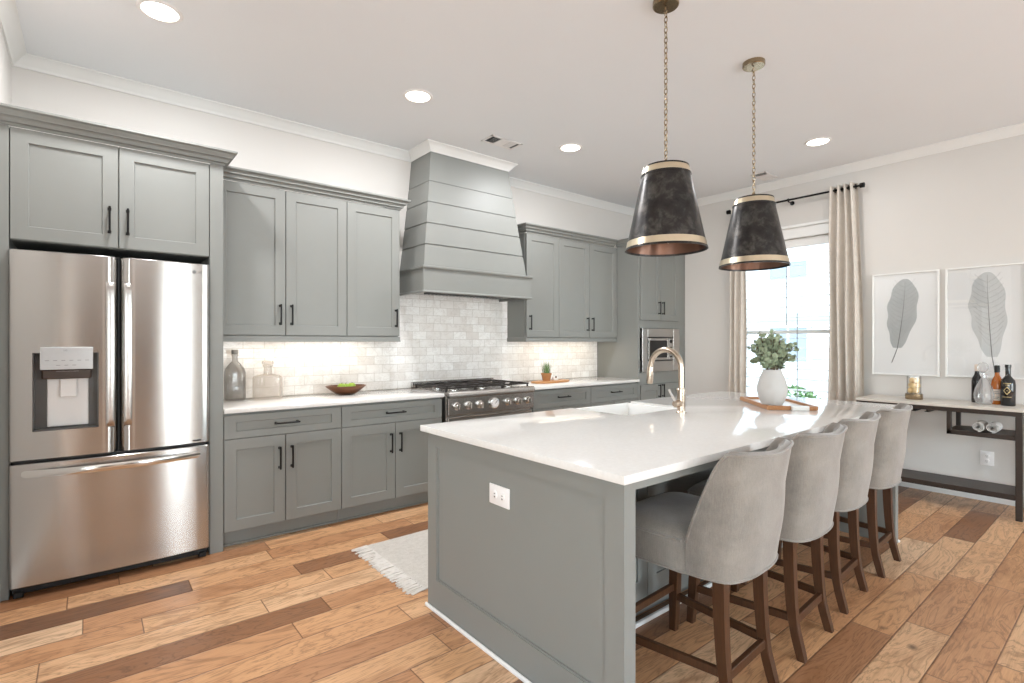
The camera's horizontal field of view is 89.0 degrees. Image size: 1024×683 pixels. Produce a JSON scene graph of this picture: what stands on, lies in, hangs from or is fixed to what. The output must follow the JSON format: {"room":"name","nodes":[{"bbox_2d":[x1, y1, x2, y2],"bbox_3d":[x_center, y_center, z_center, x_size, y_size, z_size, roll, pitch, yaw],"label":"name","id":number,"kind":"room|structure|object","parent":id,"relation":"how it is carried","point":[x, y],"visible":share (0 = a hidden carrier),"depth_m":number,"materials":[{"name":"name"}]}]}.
{"room":"kitchen","nodes":[
{"label":"kitchen","id":0,"kind":"room"},
{"bbox_2d":[0,27,11,127],"bbox_3d":[-2.330,-0.209,2.166,0.150,3.108,2.500,0,0,-39],"label":"wall","id":1,"kind":"structure","parent":0,"point":[5,64],"depth_m":2.96,"materials":[{"name":"white paint"}]},
{"bbox_2d":[12,66,632,399],"bbox_3d":[-0.673,-0.209,5.217,6.570,3.108,0.150,0,0,-39],"label":"wall","id":2,"kind":"structure","parent":0,"point":[259,148],"depth_m":4.10,"materials":[{"name":"white paint"}]},
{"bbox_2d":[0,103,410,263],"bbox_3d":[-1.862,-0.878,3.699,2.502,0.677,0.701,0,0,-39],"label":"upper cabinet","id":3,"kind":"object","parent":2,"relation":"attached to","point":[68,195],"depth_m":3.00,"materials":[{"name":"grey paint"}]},
{"bbox_2d":[223,180,346,335],"bbox_3d":[-1.772,-0.588,3.984,0.932,1.085,0.352,0,0,-39],"label":"upper cabinet","id":4,"kind":"object","parent":2,"relation":"attached to","point":[285,252],"visible":0.93,"depth_m":3.87,"materials":[{"name":"grey paint"}]},
{"bbox_2d":[223,336,400,341],"bbox_3d":[-1.599,-0.024,4.145,1.401,0.042,0.320,0,0,-39],"label":"rail","id":5,"kind":"object","parent":4,"relation":"attached to","point":[225,338],"visible":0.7,"depth_m":3.98,"materials":[{"name":"grey paint"}]},
{"bbox_2d":[347,201,399,336],"bbox_3d":[-1.229,-0.588,4.425,0.462,1.085,0.352,0,0,-39],"label":"upper cabinet","id":6,"kind":"object","parent":2,"relation":"attached to","point":[373,232],"visible":0.94,"depth_m":4.32,"materials":[{"name":"grey paint"}]},
{"bbox_2d":[223,294,596,399],"bbox_3d":[-0.593,-0.012,5.178,4.266,0.886,0.010,0,0,-39],"label":"backsplash","id":7,"kind":"structure","parent":2,"relation":"attached to","point":[442,337],"depth_m":4.93,"materials":[{"name":"tile"}]},
{"bbox_2d":[400,151,532,301],"bbox_3d":[-0.430,-1.091,4.986,1.241,1.328,0.507,0,0,-39],"label":"range hood","id":8,"kind":"object","parent":2,"relation":"attached to","point":[461,234],"visible":0.94,"depth_m":4.78,"materials":[{"name":"grey paint"}]},
{"bbox_2d":[507,233,558,337],"bbox_3d":[0.242,-0.588,5.619,0.465,1.085,0.352,0,0,-39],"label":"upper cabinet","id":9,"kind":"object","parent":2,"relation":"attached to","point":[537,317],"visible":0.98,"depth_m":5.51,"materials":[{"name":"grey paint"}]},
{"bbox_2d":[517,222,627,247],"bbox_3d":[1.071,-1.171,6.079,2.474,0.081,0.701,0,0,-39],"label":"crown molding","id":10,"kind":"structure","parent":9,"relation":"on","point":[525,227],"depth_m":5.71,"materials":[{"name":"grey paint"}]},
{"bbox_2d":[557,238,616,337],"bbox_3d":[0.801,-0.588,6.072,0.970,1.085,0.352,0,0,-39],"label":"upper cabinet","id":11,"kind":"object","parent":2,"relation":"attached to","point":[587,272],"visible":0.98,"depth_m":5.92,"materials":[{"name":"grey paint"}]},
{"bbox_2d":[507,338,616,341],"bbox_3d":[0.608,-0.024,5.936,1.444,0.042,0.320,0,0,-39],"label":"rail","id":12,"kind":"object","parent":11,"relation":"attached to","point":[508,339],"visible":1,"depth_m":5.69,"materials":[{"name":"grey paint"}]},
{"bbox_2d":[0,486,1023,682],"bbox_3d":[1.002,1.395,0.749,9.600,0.100,9.200,0,0,-39],"label":"floor","id":13,"kind":"structure","parent":0,"point":[301,606],"depth_m":2.51,"materials":[{"name":"brown wood"}]},
{"bbox_2d":[0,124,16,600],"bbox_3d":[-2.840,0.107,2.950,0.039,2.475,0.631,0,0,-39],"label":"panel","id":14,"kind":"object","parent":13,"relation":"on","point":[6,243],"visible":0.37,"depth_m":2.71,"materials":[{"name":"grey paint"}]},
{"bbox_2d":[9,249,209,598],"bbox_3d":[-2.425,0.427,3.195,0.913,1.835,0.722,0,0,-39],"label":"refrigerator","id":15,"kind":"object","parent":13,"relation":"on","point":[109,356],"visible":1,"depth_m":2.92,"materials":[{"name":"silver metal"}]},
{"bbox_2d":[200,164,222,553],"bbox_3d":[-2.082,0.107,3.565,0.076,2.475,0.631,0,0,-39],"label":"panel","id":16,"kind":"object","parent":13,"relation":"on","point":[215,259],"visible":0.48,"depth_m":3.32,"materials":[{"name":"grey paint"}]},
{"bbox_2d":[223,405,340,547],"bbox_3d":[-1.737,0.904,3.816,0.769,0.882,0.657,0,0,-39],"label":"base cabinet","id":17,"kind":"object","parent":13,"relation":"on","point":[282,468],"visible":0.94,"depth_m":3.57,"materials":[{"name":"grey paint"}]},
{"bbox_2d":[351,529,427,594],"bbox_3d":[-0.017,1.339,3.683,2.007,0.012,0.793,0,0,-39],"label":"runner rug","id":18,"kind":"object","parent":13,"relation":"on","point":[404,559],"visible":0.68,"depth_m":3.20,"materials":[{"name":"beige fabric"}]},
{"bbox_2d":[338,397,441,521],"bbox_3d":[-1.104,0.904,4.329,0.857,0.882,0.657,0,0,-39],"label":"base cabinet","id":19,"kind":"object","parent":13,"relation":"on","point":[384,449],"visible":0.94,"depth_m":4.06,"materials":[{"name":"grey paint"}]},
{"bbox_2d":[223,388,443,413],"bbox_3d":[-1.405,0.446,4.095,1.638,0.030,0.646,0,0,-39],"label":"countertop","id":20,"kind":"structure","parent":19,"relation":"on","point":[324,399],"depth_m":3.90,"materials":[{"name":"white stone"}]},
{"bbox_2d":[224,350,245,400],"bbox_3d":[-2.056,0.243,3.863,0.132,0.374,0.116,0,0,-39],"label":"glass jug","id":21,"kind":"object","parent":20,"relation":"on","point":[232,351],"visible":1,"depth_m":3.88,"materials":[{"name":"glass"}]},
{"bbox_2d":[252,361,282,399],"bbox_3d":[-1.853,0.286,3.950,0.196,0.288,0.120,0,0,-39],"label":"glass jug","id":22,"kind":"object","parent":20,"relation":"on","point":[263,374],"visible":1,"depth_m":3.98,"materials":[{"name":"clear glass"}]},
{"bbox_2d":[325,384,365,394],"bbox_3d":[-1.369,0.394,4.298,0.336,0.072,0.242,0,0,-39],"label":"fruit bowl","id":23,"kind":"object","parent":20,"relation":"on","point":[348,390],"visible":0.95,"depth_m":4.22,"materials":[{"name":"brown wood"}]},
{"bbox_2d":[411,378,534,422],"bbox_3d":[-0.355,0.859,4.896,0.950,0.972,0.721,0,0,-39],"label":"range","id":24,"kind":"object","parent":13,"relation":"on","point":[475,398],"visible":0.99,"depth_m":4.68,"materials":[{"name":"metal"}]},
{"bbox_2d":[411,384,522,394],"bbox_3d":[-0.378,0.439,4.925,0.950,0.023,0.644,0,0,-39],"label":"cooktop","id":25,"kind":"object","parent":24,"relation":"in","point":[446,391],"depth_m":4.76,"materials":[{"name":"metal"}]},
{"bbox_2d":[531,386,590,411],"bbox_3d":[0.335,0.904,5.497,0.822,0.882,0.657,0,0,-39],"label":"base cabinet","id":26,"kind":"object","parent":13,"relation":"on","point":[569,397],"visible":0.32,"depth_m":5.26,"materials":[{"name":"grey paint"}]},
{"bbox_2d":[505,376,639,389],"bbox_3d":[0.638,0.446,5.753,1.631,0.030,0.646,0,0,-39],"label":"countertop","id":27,"kind":"structure","parent":26,"relation":"on","point":[583,381],"depth_m":5.65,"materials":[{"name":"white stone"}]},
{"bbox_2d":[531,379,568,383],"bbox_3d":[0.421,0.421,5.551,0.500,0.020,0.220,0,0,-39],"label":"cutting board","id":28,"kind":"object","parent":27,"relation":"on","point":[558,380],"visible":0.93,"depth_m":5.43,"materials":[{"name":"brown wood"}]},
{"bbox_2d":[541,361,552,380],"bbox_3d":[0.367,0.301,5.529,0.139,0.220,0.130,0,0,-39],"label":"potted grass","id":29,"kind":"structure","parent":28,"relation":"on","point":[546,376],"depth_m":5.49,"materials":[{"name":"ceramic"}]},
{"bbox_2d":[541,373,551,380],"bbox_3d":[0.365,0.369,5.525,0.114,0.082,0.114,0,0,-39],"label":"pot","id":30,"kind":"object","parent":29,"relation":"attached to","point":[545,376],"depth_m":5.48,"materials":[{"name":"ceramic"}]},
{"bbox_2d":[589,382,637,406],"bbox_3d":[0.965,0.904,6.009,0.798,0.882,0.657,0,0,-39],"label":"base cabinet","id":31,"kind":"object","parent":13,"relation":"on","point":[607,394],"visible":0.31,"depth_m":5.77,"materials":[{"name":"grey paint"}]},
{"bbox_2d":[597,247,684,399],"bbox_3d":[1.652,0.107,6.562,0.960,2.475,0.683,0,0,-39],"label":"tall cabinet","id":32,"kind":"object","parent":13,"relation":"on","point":[650,290],"visible":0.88,"depth_m":6.25,"materials":[{"name":"grey paint"}]},
{"bbox_2d":[640,328,678,372],"bbox_3d":[1.709,0.098,6.411,0.749,0.515,0.328,0,0,-39],"label":"microwave","id":33,"kind":"object","parent":32,"relation":"in","point":[648,346],"visible":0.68,"depth_m":6.26,"materials":[{"name":"metal"}]},
{"bbox_2d":[425,432,899,682],"bbox_3d":[1.078,0.900,3.073,2.892,0.890,1.274,0,0,-39],"label":"kitchen island","id":34,"kind":"object","parent":13,"relation":"on","point":[549,586],"visible":0.41,"depth_m":2.06,"materials":[{"name":"grey paint"}]},
{"bbox_2d":[489,483,509,509],"bbox_3d":[-0.055,0.652,2.207,0.011,0.085,0.137,0,0,-39],"label":"electrical outlet","id":35,"kind":"object","parent":34,"relation":"attached to","point":[498,495],"visible":1,"depth_m":2.20,"materials":[{"name":"white plastic"}]},
{"bbox_2d":[492,491,496,498],"bbox_3d":[-0.073,0.652,2.225,0.004,0.033,0.033,0,0,-39],"label":"socket","id":36,"kind":"object","parent":35,"relation":"attached to","point":[494,493],"depth_m":2.22,"materials":[{"name":"white plastic"}]},
{"bbox_2d":[500,494,504,501],"bbox_3d":[-0.040,0.652,2.185,0.004,0.033,0.033,0,0,-39],"label":"socket","id":37,"kind":"object","parent":35,"relation":"attached to","point":[502,496],"depth_m":2.18,"materials":[{"name":"white plastic"}]},
{"bbox_2d":[420,391,895,484],"bbox_3d":[1.080,0.439,3.075,2.928,0.030,1.306,0,0,-39],"label":"island countertop","id":38,"kind":"structure","parent":34,"relation":"on","point":[620,449],"depth_m":2.48,"materials":[{"name":"white stone"}]},
{"bbox_2d":[576,402,676,415],"bbox_3d":[0.749,0.580,3.378,0.596,0.290,0.488,0,0,-39],"label":"sink","id":39,"kind":"object","parent":38,"relation":"in","point":[626,408],"visible":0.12,"depth_m":3.62,"materials":[{"name":"white ceramic"}]},
{"bbox_2d":[646,347,685,412],"bbox_3d":[0.918,0.227,3.183,0.133,0.393,0.276,0,0,-39],"label":"kitchen faucet","id":40,"kind":"object","parent":38,"relation":"on","point":[679,403],"visible":1,"depth_m":3.12,"materials":[{"name":"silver metal"}]},
{"bbox_2d":[740,397,817,410],"bbox_3d":[1.776,0.410,3.497,0.300,0.026,0.581,0,0,7],"label":"serving tray","id":41,"kind":"object","parent":38,"relation":"on","point":[789,404],"visible":0.78,"depth_m":3.33,"materials":[{"name":"brown wood"}]},
{"bbox_2d":[756,369,787,405],"bbox_3d":[1.666,0.294,3.335,0.180,0.236,0.180,0,0,-39],"label":"vase","id":42,"kind":"object","parent":41,"relation":"on","point":[772,388],"visible":0.83,"depth_m":3.27,"materials":[{"name":"white ceramic"}]},
{"bbox_2d":[747,329,798,369],"bbox_3d":[1.668,0.098,3.321,0.282,0.360,0.293,0,0,3],"label":"eucalyptus","id":43,"kind":"object","parent":42,"relation":"in","point":[772,352],"visible":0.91,"depth_m":3.29,"materials":[{"name":"green plant"}]},
{"bbox_2d":[636,437,793,682],"bbox_3d":[0.762,0.861,2.093,0.509,0.968,0.610,0,0,-42],"label":"bar stool","id":44,"kind":"object","parent":13,"relation":"on","point":[726,535],"visible":0.89,"depth_m":1.86,"materials":[{"name":"beige fabric"}]},
{"bbox_2d":[686,422,847,663],"bbox_3d":[1.210,0.861,2.469,0.509,0.968,0.610,0,0,-42],"label":"bar stool","id":45,"kind":"object","parent":13,"relation":"on","point":[813,473],"visible":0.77,"depth_m":2.21,"materials":[{"name":"beige fabric"}]},
{"bbox_2d":[740,411,880,614],"bbox_3d":[1.638,0.861,2.862,0.509,0.968,0.610,0,0,-42],"label":"bar stool","id":46,"kind":"object","parent":13,"relation":"on","point":[857,455],"visible":0.55,"depth_m":2.61,"materials":[{"name":"beige fabric"}]},
{"bbox_2d":[823,403,912,577],"bbox_3d":[2.108,0.861,3.256,0.509,0.968,0.610,0,0,-41],"label":"bar stool","id":47,"kind":"object","parent":13,"relation":"on","point":[891,434],"visible":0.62,"depth_m":3.00,"materials":[{"name":"beige fabric"}]},
{"bbox_2d":[855,394,1023,521],"bbox_3d":[3.648,0.925,4.451,0.486,0.840,1.095,0,0,-39],"label":"console table","id":48,"kind":"object","parent":13,"relation":"on","point":[1003,491],"visible":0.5,"depth_m":4.16,"materials":[{"name":"stone"}]},
{"bbox_2d":[905,376,922,399],"bbox_3d":[3.554,0.402,4.603,0.128,0.205,0.128,0,0,-39],"label":"candle holder","id":49,"kind":"object","parent":48,"relation":"on","point":[912,396],"visible":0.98,"depth_m":4.56,"materials":[{"name":"gold metal"}]},
{"bbox_2d":[912,388,918,393],"bbox_3d":[3.550,0.429,4.577,0.047,0.049,0.048,0,0,-39],"label":"ball","id":50,"kind":"object","parent":49,"relation":"on","point":[915,390],"visible":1,"depth_m":4.56,"materials":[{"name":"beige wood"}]},
{"bbox_2d":[909,383,915,387],"bbox_3d":[3.533,0.385,4.591,0.047,0.049,0.048,0,0,-39],"label":"ball","id":51,"kind":"object","parent":50,"relation":"on","point":[912,385],"visible":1,"depth_m":4.58,"materials":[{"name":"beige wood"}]},
{"bbox_3d":[3.577,0.384,4.591,0.047,0.049,0.048,0,0,-39],"label":"ball","id":52,"kind":"object","parent":49,"relation":"in","visible":0},
{"bbox_2d":[913,378,919,382],"bbox_3d":[3.560,0.341,4.583,0.047,0.049,0.048,0,0,-39],"label":"ball","id":53,"kind":"object","parent":52,"relation":"on","point":[915,380],"visible":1,"depth_m":4.57,"materials":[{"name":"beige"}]},
{"bbox_2d":[901,468,1014,500],"bbox_3d":[3.605,1.174,4.416,0.356,0.042,1.004,0,0,-39],"label":"shelf","id":54,"kind":"object","parent":48,"relation":"attached to","point":[1003,491],"depth_m":4.24,"materials":[{"name":"brown wood"}]},
{"bbox_2d":[971,364,982,402],"bbox_3d":[3.886,0.345,4.352,0.072,0.318,0.072,0,0,-39],"label":"wine bottle","id":55,"kind":"object","parent":48,"relation":"on","point":[976,379],"visible":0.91,"depth_m":4.33,"materials":[{"name":"black glass"}]},
{"bbox_2d":[972,420,987,431],"bbox_3d":[3.735,0.669,4.150,0.180,0.079,0.074,0,0,-39],"label":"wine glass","id":56,"kind":"object","parent":48,"relation":"on","point":[980,425],"visible":0.96,"depth_m":4.11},
{"bbox_2d":[946,411,1014,440],"bbox_3d":[3.790,0.652,4.180,0.350,0.181,0.404,0,0,-39],"label":"shelf","id":57,"kind":"object","parent":48,"relation":"attached to","point":[959,429],"depth_m":4.11,"materials":[{"name":"brown wood"}]},
{"bbox_2d":[973,362,994,404],"bbox_3d":[3.832,0.334,4.228,0.124,0.342,0.124,0,0,-39],"label":"decanter","id":58,"kind":"object","parent":48,"relation":"on","point":[993,395],"visible":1,"depth_m":4.22,"materials":[{"name":"clear glass"}]},
{"bbox_2d":[986,421,1002,432],"bbox_3d":[3.786,0.669,4.086,0.180,0.079,0.074,0,0,-39],"label":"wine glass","id":59,"kind":"object","parent":48,"relation":"on","point":[995,426],"visible":1,"depth_m":4.05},
{"bbox_2d":[991,365,1001,404],"bbox_3d":[3.937,0.347,4.225,0.080,0.315,0.079,0,0,-39],"label":"liquor bottle","id":60,"kind":"object","parent":48,"relation":"on","point":[995,382],"visible":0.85,"depth_m":4.21,"materials":[{"name":"orange glass"}]},
{"bbox_2d":[1000,365,1015,405],"bbox_3d":[3.935,0.342,4.131,0.096,0.326,0.092,0,0,-39],"label":"liquor bottle","id":61,"kind":"object","parent":48,"relation":"on","point":[1007,384],"visible":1,"depth_m":4.11,"materials":[{"name":"black glass"}]},
{"bbox_2d":[15,0,1023,208],"bbox_3d":[1.002,-1.823,0.749,9.600,0.120,9.200,0,0,-39],"label":"ceiling","id":62,"kind":"structure","parent":0,"point":[876,78],"depth_m":3.41,"materials":[{"name":"paint"}]},
{"bbox_2d":[136,0,183,23],"bbox_3d":[-1.875,-1.760,2.774,0.212,0.007,0.212,0,0,-39],"label":"recessed light","id":63,"kind":"object","parent":62,"relation":"in","point":[158,10],"visible":1,"depth_m":2.77,"materials":[{"name":"white plastic"}]},
{"bbox_2d":[403,89,432,102],"bbox_3d":[-0.674,-1.760,3.731,0.212,0.007,0.212,0,0,-39],"label":"recessed light","id":64,"kind":"object","parent":62,"relation":"in","point":[412,95],"visible":1,"depth_m":3.72,"materials":[{"name":"white plastic"}]},
{"bbox_2d":[481,134,522,149],"bbox_3d":[-0.088,-1.759,4.590,0.340,0.008,0.170,0,0,-39],"label":"ceiling vent","id":65,"kind":"object","parent":62,"relation":"in","point":[492,139],"visible":1,"depth_m":4.58,"materials":[{"name":"white plastic"}]},
{"bbox_2d":[559,143,581,151],"bbox_3d":[0.530,-1.760,4.720,0.212,0.007,0.212,0,0,-39],"label":"recessed light","id":66,"kind":"object","parent":62,"relation":"in","point":[569,147],"visible":1,"depth_m":4.71,"materials":[{"name":"white plastic"}]},
{"bbox_2d":[625,0,707,256],"bbox_3d":[0.796,-1.119,2.693,0.413,1.289,0.413,0,0,-39],"label":"pendant lamp","id":67,"kind":"object","parent":62,"relation":"hanging from","point":[666,222],"visible":1,"depth_m":2.57,"materials":[{"name":"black metal"}]},
{"bbox_2d":[719,57,790,270],"bbox_3d":[1.526,-1.119,3.286,0.413,1.289,0.413,0,0,-39],"label":"pendant lamp","id":68,"kind":"object","parent":62,"relation":"hanging from","point":[754,241],"visible":1,"depth_m":3.17,"materials":[{"name":"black metal"}]},
{"bbox_2d":[750,171,777,180],"bbox_3d":[2.679,-1.759,5.522,0.300,0.008,0.160,0,0,-39],"label":"ceiling vent","id":69,"kind":"object","parent":62,"relation":"in","point":[764,176],"visible":0.96,"depth_m":5.52,"materials":[{"name":"white plastic"}]},
{"bbox_2d":[804,137,831,146],"bbox_3d":[2.690,-1.760,4.579,0.212,0.007,0.212,0,0,-39],"label":"recessed light","id":70,"kind":"object","parent":62,"relation":"in","point":[819,141],"visible":1,"depth_m":4.57,"materials":[{"name":"white plastic"}]},
{"bbox_2d":[685,134,1023,490],"bbox_3d":[4.671,-0.209,3.726,0.150,3.108,8.900,0,0,-39],"label":"wall","id":71,"kind":"structure","parent":0,"point":[961,207],"depth_m":4.75,"materials":[{"name":"white paint"}]},
{"bbox_2d":[0,0,1023,215],"bbox_3d":[2.179,-1.726,1.704,6.270,0.073,8.900,0,0,-39],"label":"trim","id":72,"kind":"structure","parent":71,"relation":"attached to","point":[10,25],"depth_m":4.36,"materials":[{"name":"white paint"}]},
{"bbox_2d":[746,219,828,398],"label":"window","id":73,"kind":"structure","parent":71,"relation":"in","point":[820,227],"depth_m":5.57,"materials":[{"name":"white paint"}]},
{"bbox_2d":[746,234,828,396],"bbox_3d":[2.998,-0.110,5.704,0.104,2.002,1.032,0,0,-39],"label":"window blind","id":74,"kind":"object","parent":73,"relation":"attached to","point":[822,239],"visible":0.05,"depth_m":5.56,"materials":[{"name":"white paint"}]},
{"bbox_2d":[726,182,864,214],"bbox_3d":[2.988,-1.509,5.583,0.124,0.064,1.395,0,0,-39],"label":"curtain rod","id":75,"kind":"object","parent":71,"relation":"attached to","point":[861,185],"visible":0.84,"depth_m":5.41,"materials":[{"name":"black metal"}]},
{"bbox_2d":[728,207,746,392],"bbox_3d":[2.595,-0.115,6.007,0.073,2.890,0.224,0,0,-39],"label":"curtain","id":76,"kind":"object","parent":75,"relation":"hanging from","point":[738,303],"visible":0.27,"depth_m":6.00,"materials":[{"name":"beige fabric"}]},
{"bbox_2d":[828,182,863,401],"bbox_3d":[3.301,-0.115,5.143,0.106,2.890,0.332,0,0,-39],"label":"curtain","id":77,"kind":"object","parent":75,"relation":"hanging from","point":[846,320],"visible":0.82,"depth_m":5.14,"materials":[{"name":"beige fabric"}]},
{"bbox_2d":[872,269,939,376],"bbox_3d":[3.650,-0.169,4.841,0.029,0.957,0.512,0,0,-39],"label":"framed print","id":78,"kind":"object","parent":71,"relation":"attached to","point":[905,305],"visible":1,"depth_m":4.83,"materials":[{"name":"white paper"}]},
{"bbox_2d":[898,481,1023,507],"bbox_3d":[4.808,1.278,3.425,0.016,0.135,8.260,0,0,-39],"label":"baseboard","id":79,"kind":"structure","parent":71,"relation":"attached to","point":[904,484],"depth_m":4.53,"materials":[{"name":"white paint"}]},
{"bbox_2d":[945,262,1023,379],"bbox_3d":[3.999,-0.171,4.410,0.029,0.952,0.513,0,0,-39],"label":"framed print","id":80,"kind":"object","parent":71,"relation":"attached to","point":[984,305],"visible":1,"depth_m":4.41,"materials":[{"name":"white paper"}]},
{"bbox_2d":[980,451,993,465],"bbox_3d":[4.018,0.984,4.404,0.011,0.118,0.088,0,0,-39],"label":"electrical outlet","id":81,"kind":"object","parent":71,"relation":"attached to","point":[986,458],"visible":1,"depth_m":4.40,"materials":[{"name":"white plastic"}]},
{"label":"outside","id":82,"kind":"structure","parent":0,"visible":0},
{"bbox_3d":[14.864,1.820,18.502,33.600,0.050,50.000,0,0,-39],"label":"ground","id":83,"kind":"structure","parent":82,"visible":0},
{"bbox_2d":[787,384,820,398],"bbox_3d":[5.276,1.290,9.834,0.961,1.009,1.234,0,0,-39],"label":"shrub","id":84,"kind":"object","parent":83,"relation":"on","point":[807,394],"visible":0.16,"depth_m":9.65,"materials":[{"name":"green plant"}]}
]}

